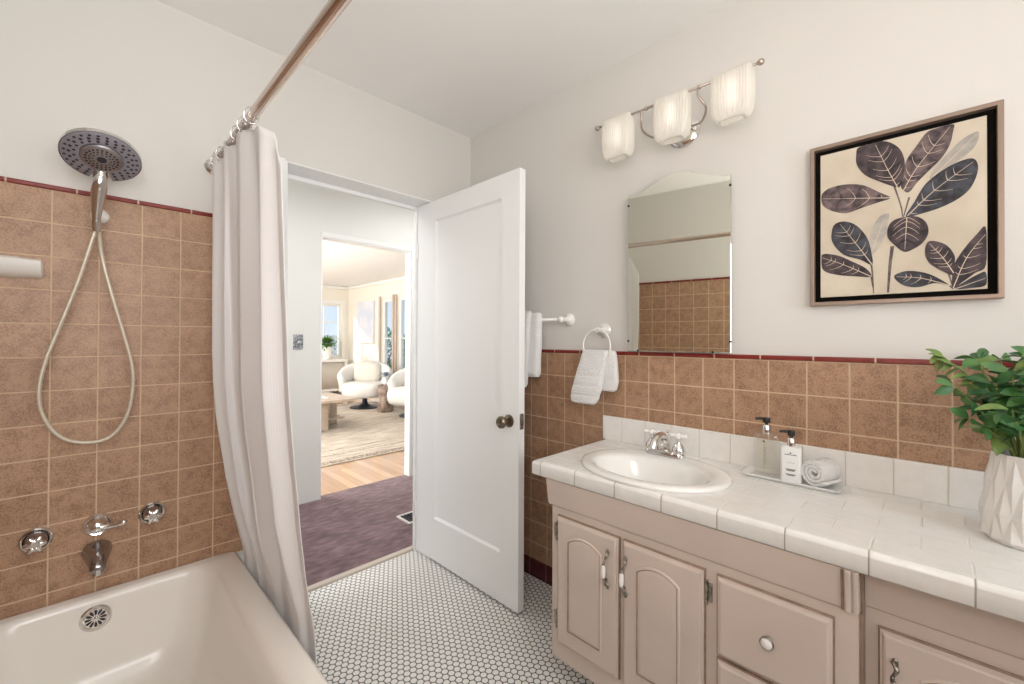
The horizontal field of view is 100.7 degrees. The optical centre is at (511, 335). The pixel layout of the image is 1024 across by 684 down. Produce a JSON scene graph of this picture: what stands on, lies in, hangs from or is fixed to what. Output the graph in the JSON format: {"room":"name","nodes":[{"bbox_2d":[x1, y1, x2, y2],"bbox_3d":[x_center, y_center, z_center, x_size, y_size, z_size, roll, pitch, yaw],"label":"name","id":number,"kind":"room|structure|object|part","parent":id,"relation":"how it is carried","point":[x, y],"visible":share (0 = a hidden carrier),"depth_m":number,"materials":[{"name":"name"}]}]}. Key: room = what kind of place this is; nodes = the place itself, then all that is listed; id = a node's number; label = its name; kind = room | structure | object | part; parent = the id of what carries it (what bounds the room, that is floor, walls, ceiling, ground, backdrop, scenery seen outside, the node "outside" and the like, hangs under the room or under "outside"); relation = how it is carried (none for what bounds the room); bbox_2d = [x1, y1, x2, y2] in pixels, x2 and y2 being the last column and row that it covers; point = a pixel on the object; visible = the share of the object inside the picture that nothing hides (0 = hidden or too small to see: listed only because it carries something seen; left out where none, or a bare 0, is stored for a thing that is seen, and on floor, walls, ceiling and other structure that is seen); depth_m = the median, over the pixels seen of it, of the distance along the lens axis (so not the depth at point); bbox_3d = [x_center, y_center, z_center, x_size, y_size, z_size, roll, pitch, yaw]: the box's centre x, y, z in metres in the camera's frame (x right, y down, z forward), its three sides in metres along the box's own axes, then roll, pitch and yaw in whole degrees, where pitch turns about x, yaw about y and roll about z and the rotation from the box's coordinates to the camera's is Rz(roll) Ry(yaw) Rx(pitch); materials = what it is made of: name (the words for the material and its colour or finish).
{"room":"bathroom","nodes":[
{"label":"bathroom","id":0,"kind":"room"},
{"bbox_2d":[0,0,470,619],"bbox_3d":[-0.988,0.008,1.931,0.156,2.445,2.190,0,-1,45],"label":"wall","id":1,"kind":"structure","parent":0,"point":[173,84],"depth_m":1.48,"materials":[{"name":"white paint"}]},
{"bbox_2d":[0,255,44,278],"bbox_3d":[-1.519,-0.209,1.244,0.072,0.063,0.198,0,-1,45],"label":"shelf","id":2,"kind":"object","parent":1,"relation":"attached to","point":[10,266],"visible":1,"depth_m":1.27,"materials":[{"name":"white ceramic"}]},
{"bbox_2d":[17,527,53,553],"bbox_3d":[-1.467,0.635,1.306,0.056,0.078,0.078,0,-1,45],"label":"tub valve","id":3,"kind":"object","parent":1,"relation":"attached to","point":[36,539],"visible":1,"depth_m":1.30,"materials":[{"name":"silver metal"}]},
{"bbox_3d":[-1.453,0.635,1.292,0.016,0.046,0.052,0,-1,45],"label":"handle","id":4,"kind":"part","parent":3,"relation":"part of","materials":[{"name":"silver metal"}]},
{"bbox_2d":[36,128,141,444],"bbox_3d":[-1.291,-0.120,1.297,0.321,0.932,0.224,0,-1,45],"label":"shower","id":5,"kind":"object","parent":1,"relation":"attached to","point":[102,154],"visible":1,"depth_m":1.28,"materials":[{"name":"silver metal"}]},
{"bbox_3d":[-1.270,-0.426,1.304,0.100,0.201,0.039,0,-1,45],"label":"wand handle","id":6,"kind":"part","parent":5,"relation":"part of","materials":[{"name":"silver metal"}]},
{"bbox_2d":[81,539,112,576],"bbox_3d":[-1.349,0.723,1.381,0.116,0.082,0.076,0,-1,45],"label":"tub spout","id":7,"kind":"object","parent":1,"relation":"attached to","point":[96,554],"visible":1,"depth_m":1.37,"materials":[{"name":"silver metal"}]},
{"bbox_2d":[81,513,127,535],"bbox_3d":[-1.355,0.631,1.412,0.064,0.075,0.110,0,-1,45],"label":"lever","id":8,"kind":"object","parent":1,"relation":"attached to","point":[96,524],"visible":1,"depth_m":1.41,"materials":[{"name":"silver metal"}]},
{"bbox_3d":[-1.333,0.629,1.415,0.076,0.025,0.022,1,-1,-30],"label":"lever","id":9,"kind":"part","parent":8,"relation":"part of","materials":[{"name":"silver metal"}]},
{"bbox_3d":[-1.352,0.201,1.469,0.010,1.328,0.785,0,-1,45],"label":"tile panel","id":10,"kind":"part","parent":1,"relation":"part of","materials":[{"name":"brown tile"}]},
{"bbox_2d":[138,501,165,523],"bbox_3d":[-1.272,0.632,1.502,0.056,0.078,0.078,0,-1,45],"label":"tub valve","id":11,"kind":"object","parent":1,"relation":"attached to","point":[151,512],"visible":1,"depth_m":1.50,"materials":[{"name":"silver metal"}]},
{"bbox_3d":[-1.258,0.632,1.488,0.016,0.046,0.052,0,-1,45],"label":"handle","id":12,"kind":"part","parent":11,"relation":"part of","materials":[{"name":"silver metal"}]},
{"bbox_2d":[204,0,351,174],"bbox_3d":[-0.052,-0.664,0.553,3.149,0.060,0.060,0,-1,45],"label":"curtain rod","id":13,"kind":"object","parent":1,"relation":"attached to","point":[332,9],"visible":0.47,"depth_m":1.02,"materials":[{"name":"beige"}]},
{"bbox_2d":[230,124,236,141],"bbox_3d":[-0.900,-0.662,1.395,0.011,0.063,0.043,0,-1,45],"label":"curtain ring","id":14,"kind":"object","parent":13,"relation":"hanging from","point":[235,125],"visible":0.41,"depth_m":1.38,"materials":[{"name":"silver metal"}]},
{"bbox_2d":[237,115,251,133],"bbox_3d":[-0.844,-0.662,1.338,0.011,0.063,0.043,0,-1,45],"label":"curtain ring","id":15,"kind":"object","parent":13,"relation":"hanging from","point":[241,116],"visible":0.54,"depth_m":1.33,"materials":[{"name":"silver metal"}]},
{"bbox_2d":[243,106,259,124],"bbox_3d":[-0.787,-0.663,1.282,0.011,0.063,0.043,0,-1,45],"label":"curtain ring","id":16,"kind":"object","parent":13,"relation":"hanging from","point":[248,107],"visible":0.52,"depth_m":1.27,"materials":[{"name":"silver metal"}]},
{"bbox_2d":[212,124,316,665],"bbox_3d":[-0.852,0.232,1.416,0.734,1.820,0.147,0,-1,43],"label":"shower curtain","id":17,"kind":"object","parent":13,"relation":"hanging from","point":[250,367],"visible":0.9,"depth_m":1.33,"materials":[{"name":"white fabric"}]},
{"bbox_2d":[280,157,431,557],"bbox_3d":[-0.789,0.235,2.137,0.172,1.996,0.817,0,-1,45],"label":"trim","id":18,"kind":"structure","parent":1,"relation":"attached to","point":[290,170],"depth_m":2.23,"materials":[{"name":"white paint"}]},
{"bbox_2d":[415,168,524,612],"bbox_3d":[-0.266,0.238,2.146,0.827,1.967,0.100,0,-1,45],"label":"door","id":19,"kind":"structure","parent":1,"relation":"in","point":[470,250],"depth_m":2.10,"materials":[{"name":"white paint"}]},
{"bbox_3d":[-0.035,0.382,1.890,0.058,0.058,0.064,0,-1,45],"label":"knob","id":20,"kind":"part","parent":19,"relation":"part of","materials":[{"name":"gold metal"}]},
{"bbox_3d":[0.045,0.380,1.881,0.014,0.070,0.024,0,-1,45],"label":"latch plate","id":21,"kind":"part","parent":19,"relation":"part of","materials":[{"name":"brown metal"}]},
{"bbox_2d":[322,288,348,364],"bbox_3d":[-5.604,0.051,8.053,0.140,2.410,5.340,0,-1,45],"label":"wall","id":22,"kind":"structure","parent":0,"point":[327,293],"depth_m":9.69,"materials":[{"name":"white paint"}]},
{"bbox_2d":[322,299,345,358],"bbox_3d":[-4.405,-0.155,9.219,0.120,1.330,1.560,0,-1,45],"label":"window","id":23,"kind":"structure","parent":22,"relation":"in","point":[341,332],"depth_m":9.68,"materials":[{"name":"white wood"}]},
{"bbox_2d":[287,179,414,504],"bbox_3d":[-1.171,0.019,3.556,0.072,2.445,5.400,0,-1,45],"label":"wall","id":24,"kind":"structure","parent":0,"point":[312,210],"depth_m":3.17,"materials":[{"name":"white paint"}]},
{"bbox_2d":[293,334,302,349],"bbox_3d":[-1.562,0.043,3.102,0.012,0.110,0.068,0,-1,45],"label":"switch plate","id":25,"kind":"object","parent":24,"relation":"attached to","point":[297,338],"visible":1,"depth_m":3.10,"materials":[{"name":"grey metal"}]},
{"bbox_2d":[319,231,413,499],"bbox_3d":[-1.186,0.226,3.536,0.090,2.032,0.829,0,-1,45],"label":"trim","id":26,"kind":"structure","parent":24,"relation":"attached to","point":[409,251],"depth_m":3.77,"materials":[{"name":"white paint"}]},
{"bbox_2d":[322,240,405,286],"bbox_3d":[-3.430,-1.206,5.813,6.308,0.090,5.400,0,-1,45],"label":"ceiling","id":27,"kind":"structure","parent":0,"point":[347,265],"depth_m":6.83,"materials":[{"name":"white paint"}]},
{"bbox_2d":[349,280,405,370],"bbox_3d":[-1.519,0.066,7.663,6.208,2.410,0.140,0,-1,45],"label":"wall","id":28,"kind":"structure","parent":0,"point":[358,352],"depth_m":9.04,"materials":[{"name":"white paint"}]},
{"bbox_2d":[322,276,405,289],"bbox_3d":[-3.394,-1.126,5.776,6.207,0.069,5.199,0,-1,45],"label":"trim","id":29,"kind":"structure","parent":28,"relation":"attached to","point":[402,277],"depth_m":9.11,"materials":[{"name":"white"}]},
{"bbox_2d":[357,300,374,342],"bbox_3d":[-3.151,-0.300,9.156,0.730,0.890,0.044,0,-1,45],"label":"canvas","id":30,"kind":"object","parent":28,"relation":"attached to","point":[365,310],"visible":1,"depth_m":9.10},
{"bbox_2d":[378,294,394,374],"bbox_3d":[-2.498,0.044,8.585,0.600,1.720,0.130,0,-1,45],"label":"window","id":31,"kind":"structure","parent":28,"relation":"in","point":[385,301],"depth_m":8.72,"materials":[{"name":"white wood"}]},
{"bbox_2d":[394,294,404,372],"bbox_3d":[-1.905,0.042,7.997,0.990,1.720,0.130,0,-1,45],"label":"window","id":32,"kind":"structure","parent":28,"relation":"in","point":[401,299],"depth_m":8.28,"materials":[{"name":"white wood"}]},
{"bbox_3d":[-1.940,0.042,7.961,0.990,1.720,0.030,0,-1,45],"label":"casing","id":33,"kind":"part","parent":32,"relation":"part of","materials":[{"name":"beige wood"}]},
{"bbox_2d":[299,392,594,683],"bbox_3d":[-1.793,1.294,4.159,10.950,0.100,5.400,0,-1,45],"label":"floor","id":34,"kind":"structure","parent":0,"point":[407,618],"depth_m":1.92,"materials":[{"name":"white tile"}]},
{"bbox_2d":[0,552,328,683],"bbox_3d":[-0.818,1.037,0.904,1.538,0.372,0.725,0,-1,45],"label":"bathtub","id":35,"kind":"object","parent":34,"relation":"on","point":[209,620],"visible":1,"depth_m":1.38,"materials":[{"name":"white ceramic"}]},
{"bbox_2d":[322,359,347,393],"bbox_3d":[-4.380,0.888,8.879,0.370,0.760,1.750,0,-1,45],"label":"sideboard","id":36,"kind":"object","parent":34,"relation":"on","point":[331,368],"visible":0.26,"depth_m":9.14,"materials":[{"name":"white wood"}]},
{"bbox_2d":[322,335,335,359],"bbox_3d":[-4.038,0.241,9.246,0.426,0.541,0.404,0,-1,45],"label":"plant","id":37,"kind":"object","parent":36,"relation":"on","point":[326,351],"visible":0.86,"depth_m":9.17,"materials":[{"name":"green plant"}]},
{"bbox_3d":[-4.040,0.376,9.245,0.220,0.270,0.220,0,-1,45],"label":"pot","id":38,"kind":"part","parent":37,"relation":"part of","materials":[{"name":"white ceramic"}]},
{"bbox_3d":[-3.895,0.852,9.155,0.025,0.576,0.525,0,-1,45],"label":"ribbed door","id":39,"kind":"part","parent":36,"relation":"part of","materials":[{"name":"beige wood"}]},
{"bbox_2d":[307,546,412,592],"bbox_3d":[-0.834,1.231,2.204,0.037,0.024,0.765,0,-1,45],"label":"trim","id":40,"kind":"structure","parent":34,"relation":"on","point":[353,571],"depth_m":2.22,"materials":[{"name":"beige wood"}]},
{"bbox_2d":[321,401,404,467],"bbox_3d":[-2.380,1.249,5.974,3.600,0.012,2.750,0,-1,45],"label":"area rug","id":41,"kind":"object","parent":34,"relation":"on","point":[363,433],"visible":0.22,"depth_m":5.30,"materials":[{"name":"beige carpet"}]},
{"bbox_2d":[321,392,355,431],"bbox_3d":[-2.816,1.034,5.621,0.920,0.408,1.130,0,-1,45],"label":"coffee table","id":42,"kind":"object","parent":41,"relation":"on","point":[329,415],"visible":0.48,"depth_m":5.66,"materials":[{"name":"brown wood"}]},
{"bbox_3d":[-2.466,1.053,5.548,0.080,0.373,0.100,0,-1,45],"label":"leg","id":43,"kind":"part","parent":42,"relation":"part of","materials":[{"name":"brown wood"}]},
{"bbox_3d":[-2.623,1.056,6.098,0.280,0.373,0.100,0,-1,45],"label":"leg","id":44,"kind":"part","parent":42,"relation":"part of","materials":[{"name":"brown wood"}]},
{"bbox_2d":[337,360,392,409],"bbox_3d":[-2.593,0.853,7.497,0.928,0.800,0.904,0,0,-10],"label":"swivel armchair","id":45,"kind":"object","parent":41,"relation":"on","point":[358,380],"visible":0.89,"depth_m":7.45,"materials":[{"name":"white fabric"}]},
{"bbox_3d":[-2.583,0.930,7.434,0.714,0.245,0.775,0,0,-10],"label":"seat","id":46,"kind":"part","parent":45,"relation":"part of","materials":[{"name":"white fabric"}]},
{"bbox_2d":[354,361,379,380],"bbox_3d":[-2.624,0.654,7.685,0.460,0.380,0.220,0,0,-10],"label":"cushion","id":47,"kind":"object","parent":45,"relation":"on","point":[363,371],"depth_m":7.63,"materials":[{"name":"beige fabric"}]},
{"bbox_2d":[377,384,393,412],"bbox_3d":[-2.099,1.033,7.070,0.284,0.438,0.281,0,-1,45],"label":"stump side table","id":48,"kind":"object","parent":41,"relation":"on","point":[384,406],"visible":0.71,"depth_m":6.96,"materials":[{"name":"brown wood"}]},
{"bbox_2d":[378,371,390,384],"bbox_3d":[-2.088,0.700,7.048,0.224,0.225,0.224,0,-1,45],"label":"flower vase","id":49,"kind":"object","parent":48,"relation":"on","point":[385,374],"visible":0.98,"depth_m":7.02,"materials":[{"name":"white ceramic"}]},
{"bbox_2d":[387,368,404,417],"bbox_3d":[-1.513,0.852,6.709,0.928,0.800,0.904,0,0,21],"label":"swivel armchair","id":50,"kind":"object","parent":41,"relation":"on","point":[396,383],"visible":0.23,"depth_m":6.50,"materials":[{"name":"white fabric"}]},
{"bbox_3d":[-1.536,0.928,6.649,0.714,0.245,0.775,0,0,21],"label":"seat","id":51,"kind":"part","parent":50,"relation":"part of","materials":[{"name":"white fabric"}]},
{"bbox_2d":[396,511,412,524],"bbox_3d":[-0.625,1.234,2.941,0.165,0.012,0.305,0,-1,45],"label":"floor vent","id":52,"kind":"object","parent":34,"relation":"in","point":[407,518],"visible":0.42,"depth_m":2.87,"materials":[{"name":"grey metal"}]},
{"bbox_2d":[401,513,412,521],"bbox_3d":[-0.625,1.234,2.941,0.129,0.010,0.269,0,-1,45],"label":"grille","id":53,"kind":"object","parent":52,"relation":"attached to","point":[406,517],"depth_m":2.89,"materials":[{"name":"grey metal"}]},
{"bbox_2d":[546,478,1023,683],"bbox_3d":[0.842,0.869,1.099,1.597,0.727,0.505,0,-1,45],"label":"vanity cabinet","id":54,"kind":"object","parent":34,"relation":"on","point":[641,595],"visible":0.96,"depth_m":1.08,"materials":[{"name":"beige paint"}]},
{"bbox_3d":[0.243,0.844,1.396,0.245,0.439,0.022,0,-1,45],"label":"door","id":55,"kind":"part","parent":54,"relation":"part of","materials":[{"name":"beige paint"}]},
{"bbox_3d":[0.291,0.729,1.320,0.016,0.128,0.032,0,-1,45],"label":"handle","id":56,"kind":"part","parent":54,"relation":"part of","materials":[{"name":"brown metal"}]},
{"bbox_3d":[0.335,0.729,1.276,0.016,0.128,0.032,0,-1,45],"label":"handle","id":57,"kind":"part","parent":54,"relation":"part of","materials":[{"name":"white ceramic"}]},
{"bbox_3d":[0.425,0.844,1.215,0.246,0.439,0.022,0,-1,45],"label":"door","id":58,"kind":"part","parent":54,"relation":"part of","materials":[{"name":"beige paint"}]},
{"bbox_3d":[0.622,0.890,1.022,0.248,0.101,0.018,0,-1,45],"label":"drawer","id":59,"kind":"part","parent":54,"relation":"part of","materials":[{"name":"beige paint"}]},
{"bbox_3d":[0.608,0.727,1.009,0.031,0.031,0.022,0,-1,45],"label":"knob","id":60,"kind":"part","parent":54,"relation":"part of","materials":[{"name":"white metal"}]},
{"bbox_3d":[0.623,0.728,1.023,0.248,0.208,0.018,0,-1,45],"label":"drawer","id":61,"kind":"part","parent":54,"relation":"part of","materials":[{"name":"beige paint"}]},
{"bbox_2d":[532,415,1023,622],"bbox_3d":[0.832,0.426,1.139,1.666,0.155,0.486,0,-1,45],"label":"countertop","id":62,"kind":"structure","parent":54,"relation":"on","point":[914,525],"depth_m":1.10,"materials":[{"name":"tile"}]},
{"bbox_2d":[581,449,732,492],"bbox_3d":[0.472,0.507,1.439,0.500,0.136,0.400,0,-1,45],"label":"sink","id":63,"kind":"object","parent":62,"relation":"in","point":[631,467],"visible":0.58,"depth_m":1.48,"materials":[{"name":"white ceramic"}]},
{"bbox_2d":[644,428,687,458],"bbox_3d":[0.553,0.396,1.575,0.149,0.089,0.138,0,0,-10],"label":"sink faucet","id":64,"kind":"object","parent":62,"relation":"on","point":[678,451],"visible":1,"depth_m":1.54,"materials":[{"name":"silver metal"}]},
{"bbox_3d":[0.534,0.363,1.614,0.050,0.020,0.050,0,0,-20],"label":"cross handle","id":65,"kind":"part","parent":64,"relation":"part of","materials":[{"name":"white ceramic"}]},
{"bbox_3d":[0.539,0.388,1.547,0.036,0.074,0.131,0,-1,45],"label":"spout","id":66,"kind":"part","parent":64,"relation":"part of","materials":[{"name":"silver metal"}]},
{"bbox_3d":[0.570,0.430,1.578,0.152,0.020,0.054,0,-1,45],"label":"plate","id":67,"kind":"part","parent":64,"relation":"part of","materials":[{"name":"silver metal"}]},
{"bbox_3d":[0.606,0.363,1.543,0.050,0.020,0.050,0,0,-20],"label":"cross handle","id":68,"kind":"part","parent":64,"relation":"part of","materials":[{"name":"white ceramic"}]},
{"bbox_2d":[741,466,844,493],"bbox_3d":[0.868,0.447,1.322,0.260,0.011,0.092,0,-1,45],"label":"tray","id":69,"kind":"object","parent":62,"relation":"on","point":[751,471],"visible":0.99,"depth_m":1.32,"materials":[{"name":"clear glass"}]},
{"bbox_2d":[755,417,770,473],"bbox_3d":[0.821,0.355,1.369,0.070,0.186,0.043,0,-1,39],"label":"soap dispenser","id":70,"kind":"object","parent":69,"relation":"on","point":[766,428],"visible":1,"depth_m":1.36,"materials":[{"name":"clear glass"}]},
{"bbox_2d":[779,430,801,482],"bbox_3d":[0.866,0.370,1.317,0.060,0.156,0.038,0,-1,45],"label":"dispenser","id":71,"kind":"object","parent":69,"relation":"on","point":[790,454],"visible":0.99,"depth_m":1.30,"materials":[{"name":"white plastic"}]},
{"bbox_2d":[780,445,801,482],"bbox_3d":[0.866,0.395,1.316,0.056,0.107,0.034,0,-1,39],"label":"bottle","id":72,"kind":"object","parent":71,"relation":"attached to","point":[790,455],"depth_m":1.30,"materials":[{"name":"white plastic"}]},
{"bbox_2d":[801,457,841,486],"bbox_3d":[0.929,0.408,1.275,0.080,0.077,0.073,0,0,-24],"label":"rolled towel","id":73,"kind":"object","parent":69,"relation":"on","point":[820,472],"visible":1,"depth_m":1.25,"materials":[{"name":"white fabric"}]},
{"bbox_2d":[925,346,1023,550],"bbox_3d":[1.115,0.232,0.912,0.305,0.437,0.293,0,0,-12],"label":"potted plant","id":74,"kind":"object","parent":62,"relation":"on","point":[1001,410],"visible":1,"depth_m":0.93,"materials":[{"name":"green plant"}]},
{"bbox_3d":[1.126,0.355,0.924,0.152,0.192,0.149,0,-1,45],"label":"pot","id":75,"kind":"part","parent":74,"relation":"part of","materials":[{"name":"white ceramic"}]},
{"bbox_3d":[0.798,0.742,0.884,0.016,0.128,0.032,0,-1,45],"label":"handle","id":76,"kind":"part","parent":54,"relation":"part of","materials":[{"name":"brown metal"}]},
{"bbox_3d":[0.903,0.846,0.808,0.311,0.432,0.022,0,-1,45],"label":"door","id":77,"kind":"part","parent":54,"relation":"part of","materials":[{"name":"beige paint"}]},
{"bbox_2d":[157,0,737,137],"bbox_3d":[0.172,-1.268,0.795,3.410,0.100,2.190,0,-1,45],"label":"ceiling","id":78,"kind":"structure","parent":0,"point":[465,67],"depth_m":1.74,"materials":[{"name":"white paint"}]},
{"bbox_2d":[470,0,1023,566],"bbox_3d":[0.940,0.013,1.466,3.270,2.445,0.135,0,-1,45],"label":"wall","id":79,"kind":"structure","parent":0,"point":[851,378],"depth_m":1.44,"materials":[{"name":"white paint"}]},
{"bbox_2d":[524,554,551,585],"bbox_3d":[0.850,1.190,1.456,3.150,0.090,0.016,0,-1,45],"label":"baseboard","id":80,"kind":"structure","parent":79,"relation":"attached to","point":[533,567],"depth_m":2.15,"materials":[{"name":"red tile"}]},
{"bbox_2d":[541,313,574,325],"bbox_3d":[0.030,-0.078,2.233,0.679,0.062,0.087,0,-1,45],"label":"towel bar","id":81,"kind":"object","parent":79,"relation":"attached to","point":[569,319],"visible":0.41,"depth_m":2.02,"materials":[{"name":"white ceramic"}]},
{"bbox_2d":[525,311,541,386],"bbox_3d":[-0.005,0.079,2.163,0.348,0.410,0.124,0,-1,45],"label":"bath towel","id":82,"kind":"object","parent":81,"relation":"hanging from","point":[533,323],"visible":0.3,"depth_m":2.07,"materials":[{"name":"white fabric"}]},
{"bbox_3d":[0.249,-0.079,2.016,0.062,0.062,0.087,0,-1,45],"label":"post","id":83,"kind":"part","parent":81,"relation":"part of","materials":[{"name":"white ceramic"}]},
{"bbox_2d":[582,323,610,356],"bbox_3d":[0.393,0.029,1.880,0.148,0.173,0.076,0,-1,45],"label":"towel ring","id":84,"kind":"object","parent":79,"relation":"attached to","point":[604,329],"visible":0.8,"depth_m":1.88,"materials":[{"name":"white ceramic"}]},
{"bbox_2d":[571,349,618,404],"bbox_3d":[0.358,0.179,1.856,0.216,0.238,0.075,0,-1,45],"label":"hand towel","id":85,"kind":"object","parent":84,"relation":"hanging from","point":[596,372],"visible":1,"depth_m":1.82,"materials":[{"name":"white fabric"}]},
{"bbox_2d":[627,171,731,352],"bbox_3d":[0.633,-0.284,1.640,0.392,0.696,0.051,0,-1,45],"label":"wall mirror","id":86,"kind":"object","parent":79,"relation":"attached to","point":[679,226],"visible":1,"depth_m":1.62,"materials":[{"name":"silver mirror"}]},
{"bbox_2d":[595,58,764,162],"bbox_3d":[0.614,-0.796,1.599,0.628,0.169,0.179,0,-1,45],"label":"vanity light","id":87,"kind":"object","parent":79,"relation":"attached to","point":[732,91],"visible":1,"depth_m":1.51,"materials":[{"name":"white glass"}]},
{"bbox_3d":[0.426,-0.796,1.706,0.130,0.169,0.066,0,-1,45],"label":"lamp shade","id":88,"kind":"part","parent":87,"relation":"part of","materials":[{"name":"white glass"}]},
{"bbox_3d":[0.569,-0.821,1.661,0.165,0.089,0.037,0,0,-13],"label":"arm","id":89,"kind":"part","parent":87,"relation":"part of","materials":[{"name":"silver metal"}]},
{"bbox_3d":[0.584,-0.796,1.549,0.130,0.169,0.066,0,-1,45],"label":"lamp shade","id":90,"kind":"part","parent":87,"relation":"part of","materials":[{"name":"white glass"}]},
{"bbox_3d":[0.679,-0.822,1.555,0.042,0.089,0.168,0,0,11],"label":"arm","id":91,"kind":"part","parent":87,"relation":"part of","materials":[{"name":"silver metal"}]},
{"bbox_3d":[0.729,-0.797,1.405,0.130,0.169,0.066,0,-1,45],"label":"lamp shade","id":92,"kind":"part","parent":87,"relation":"part of","materials":[{"name":"white glass"}]},
{"bbox_3d":[0.855,0.613,1.463,3.150,1.064,0.008,0,-1,45],"label":"tile panel","id":93,"kind":"part","parent":79,"relation":"part of","materials":[{"name":"brown tile"}]},
{"bbox_2d":[603,415,984,511],"bbox_3d":[0.999,0.403,1.308,1.666,0.105,0.014,0,-1,45],"label":"backsplash","id":94,"kind":"structure","parent":79,"relation":"attached to","point":[962,488],"depth_m":1.28,"materials":[{"name":"tile"}]},
{"bbox_2d":[810,99,1004,306],"bbox_3d":[1.100,-0.345,1.216,0.405,0.500,0.030,0,-1,45],"label":"framed painting","id":95,"kind":"object","parent":79,"relation":"attached to","point":[915,211],"visible":1,"depth_m":1.19,"materials":[{"name":"brown paper"}]},
{"label":"outside","id":96,"kind":"structure","parent":0,"visible":0},
{"bbox_3d":[-0.744,1.511,7.764,40.000,0.230,38.000,0,-1,45],"label":"ground","id":97,"kind":"structure","parent":96,"visible":0},
{"bbox_2d":[387,326,404,367],"bbox_3d":[-4.068,0.718,13.940,2.044,2.087,1.324,0,-1,45],"label":"shrub","id":98,"kind":"object","parent":97,"relation":"on","point":[389,364],"visible":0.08,"depth_m":13.81,"materials":[{"name":"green plant"}]}
]}

